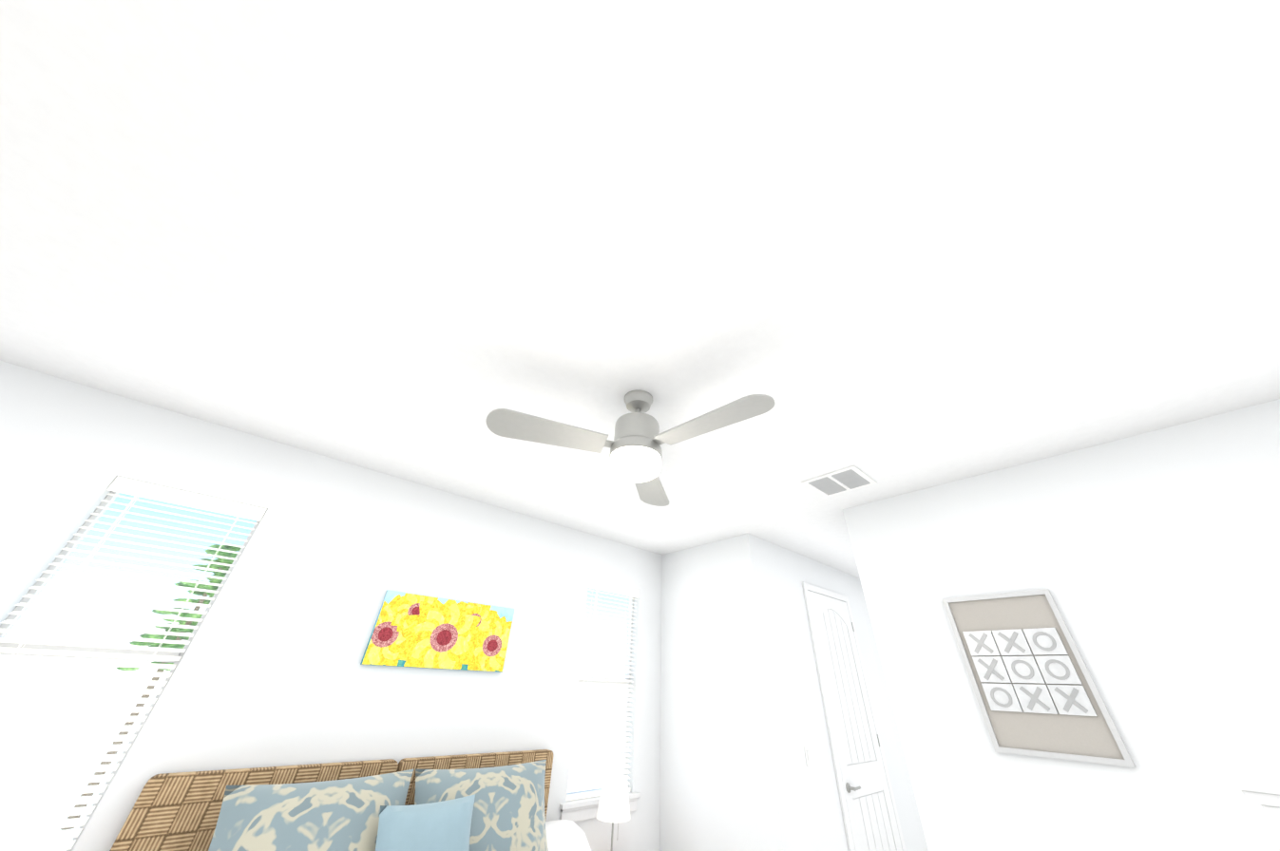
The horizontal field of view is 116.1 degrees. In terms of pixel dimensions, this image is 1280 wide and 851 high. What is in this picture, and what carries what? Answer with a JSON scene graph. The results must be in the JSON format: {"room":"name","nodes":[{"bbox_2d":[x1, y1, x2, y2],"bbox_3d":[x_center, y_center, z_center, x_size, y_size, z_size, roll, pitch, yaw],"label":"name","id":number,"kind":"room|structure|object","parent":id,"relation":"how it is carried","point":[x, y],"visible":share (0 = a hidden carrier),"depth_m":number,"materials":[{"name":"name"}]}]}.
{"room":"bedroom","nodes":[
{"label":"bedroom","id":0,"kind":"room"},
{"bbox_2d":[0,361,1279,850],"bbox_3d":[1.103,0.946,1.047,8.450,2.740,6.000,28,-41,-33],"label":"wall","id":1,"kind":"structure","parent":0,"point":[1150,561],"depth_m":2.25,"materials":[{"name":"paint"}]},
{"bbox_2d":[0,491,266,850],"bbox_3d":[-2.479,1.054,1.783,0.710,1.585,0.175,28,-41,-33],"label":"window","id":2,"kind":"structure","parent":1,"relation":"in","point":[51,576],"depth_m":1.87,"materials":[{"name":"plastic"}]},
{"bbox_2d":[0,477,267,850],"bbox_3d":[-2.466,1.003,1.802,0.602,1.474,0.079,28,-41,-33],"label":"window blinds","id":3,"kind":"object","parent":2,"relation":"attached to","point":[142,489],"visible":0.85,"depth_m":1.76,"materials":[{"name":"white plastic"}]},
{"bbox_2d":[360,590,514,672],"bbox_3d":[-1.301,1.403,2.695,0.885,0.410,0.036,28,-41,-33],"label":"framed picture","id":4,"kind":"object","parent":1,"relation":"attached to","point":[414,631],"visible":1,"depth_m":2.65,"materials":[{"name":"yellow paint"}]},
{"bbox_2d":[559,589,640,822],"bbox_3d":[-0.297,2.199,3.378,0.720,1.605,0.175,28,-41,-33],"label":"window","id":5,"kind":"structure","parent":1,"relation":"in","point":[580,811],"depth_m":3.12,"materials":[{"name":"plastic"}]},
{"bbox_2d":[566,579,639,801],"bbox_3d":[-0.284,2.147,3.397,0.612,1.494,0.079,28,-41,-33],"label":"window blinds","id":6,"kind":"object","parent":5,"relation":"attached to","point":[597,585],"visible":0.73,"depth_m":3.27,"materials":[{"name":"white plastic"}]},
{"bbox_2d":[803,745,812,766],"bbox_3d":[1.273,2.492,3.010,0.074,0.120,0.014,28,-41,-33],"label":"light switch","id":7,"kind":"object","parent":1,"relation":"attached to","point":[808,755],"visible":1,"depth_m":3.00,"materials":[{"name":"white plastic"}]},
{"bbox_2d":[802,582,906,850],"bbox_3d":[1.926,2.741,3.493,0.950,2.454,0.079,28,-41,-33],"label":"door","id":8,"kind":"structure","parent":1,"relation":"in","point":[870,817],"depth_m":3.53,"materials":[{"name":"paint"}]},
{"bbox_2d":[942,589,1135,767],"bbox_3d":[1.968,1.253,2.053,0.028,0.715,0.482,28,-41,-33],"label":"art","id":9,"kind":"object","parent":1,"relation":"attached to","point":[1036,691],"visible":0.98,"depth_m":2.02,"materials":[{"name":"white wood"}]},
{"bbox_2d":[0,0,1279,578],"bbox_3d":[1.156,-0.244,1.820,8.450,0.100,6.000,28,-41,-33],"label":"ceiling","id":10,"kind":"structure","parent":0,"point":[895,247],"depth_m":1.25,"materials":[{"name":"paint"}]},
{"bbox_2d":[485,389,775,506],"bbox_3d":[0.027,-0.011,1.775,1.150,0.422,1.088,28,-41,-33],"label":"ceiling fan","id":11,"kind":"object","parent":10,"relation":"hanging from","point":[636,453],"visible":1,"depth_m":1.71,"materials":[{"name":"silver metal"}]},
{"bbox_2d":[801,465,877,497],"bbox_3d":[1.331,0.383,2.668,0.340,0.013,0.350,28,-41,-33],"label":"ceiling vent","id":12,"kind":"object","parent":10,"relation":"in","point":[842,481],"visible":1,"depth_m":2.65,"materials":[{"name":"white metal"}]},
{"bbox_3d":[1.051,2.136,0.274,8.450,0.100,6.000,28,-41,-33],"label":"floor","id":13,"kind":"structure","parent":0,"visible":0},
{"bbox_2d":[109,749,591,850],"bbox_3d":[-0.748,2.085,1.462,2.308,1.145,1.797,28,-41,-33],"label":"bed","id":14,"kind":"object","parent":13,"relation":"on","point":[489,802],"visible":1,"depth_m":1.87,"materials":[{"name":"brown wicker"}]},
{"bbox_2d":[353,794,476,850],"bbox_3d":[-0.998,1.990,1.841,0.460,0.400,0.150,28,-65,-33],"label":"pillow","id":15,"kind":"object","parent":14,"relation":"on","point":[445,825],"depth_m":1.87,"materials":[{"name":"blue fabric"}]},
{"bbox_3d":[-0.106,3.185,2.528,0.480,0.509,0.385,28,-41,-33],"label":"nightstand","id":16,"kind":"object","parent":13,"relation":"on","visible":0},
{"bbox_2d":[595,774,630,850],"bbox_3d":[-0.178,2.727,2.744,0.291,0.485,0.279,28,-41,-33],"label":"lamp","id":17,"kind":"object","parent":16,"relation":"on","point":[613,807],"visible":1,"depth_m":2.72,"materials":[{"name":"white fabric"}]},
{"bbox_3d":[0.808,1.652,-0.354,2.790,0.009,3.450,28,-41,-33],"label":"rug","id":18,"kind":"object","parent":13,"relation":"on","visible":0},
{"bbox_2d":[1211,757,1279,843],"bbox_3d":[1.728,1.221,0.248,0.584,1.436,1.103,28,-41,-33],"label":"hutch","id":19,"kind":"object","parent":18,"relation":"on","point":[1256,783],"visible":1,"depth_m":0.80,"materials":[{"name":"white wood"}]},
{"label":"outside","id":20,"kind":"structure","parent":0,"visible":0},
{"bbox_2d":[0,721,622,850],"bbox_3d":[-13.929,17.185,24.272,100.000,0.200,56.130,28,-41,-33],"label":"ground","id":21,"kind":"structure","parent":20,"point":[47,766],"depth_m":7.64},
{"bbox_2d":[60,544,240,830],"bbox_3d":[-6.339,3.246,5.424,1.217,3.200,0.732,28,-41,-33],"label":"tree","id":22,"kind":"object","parent":21,"relation":"on","point":[202,601],"depth_m":5.57,"materials":[{"name":"green plant"}]}
]}

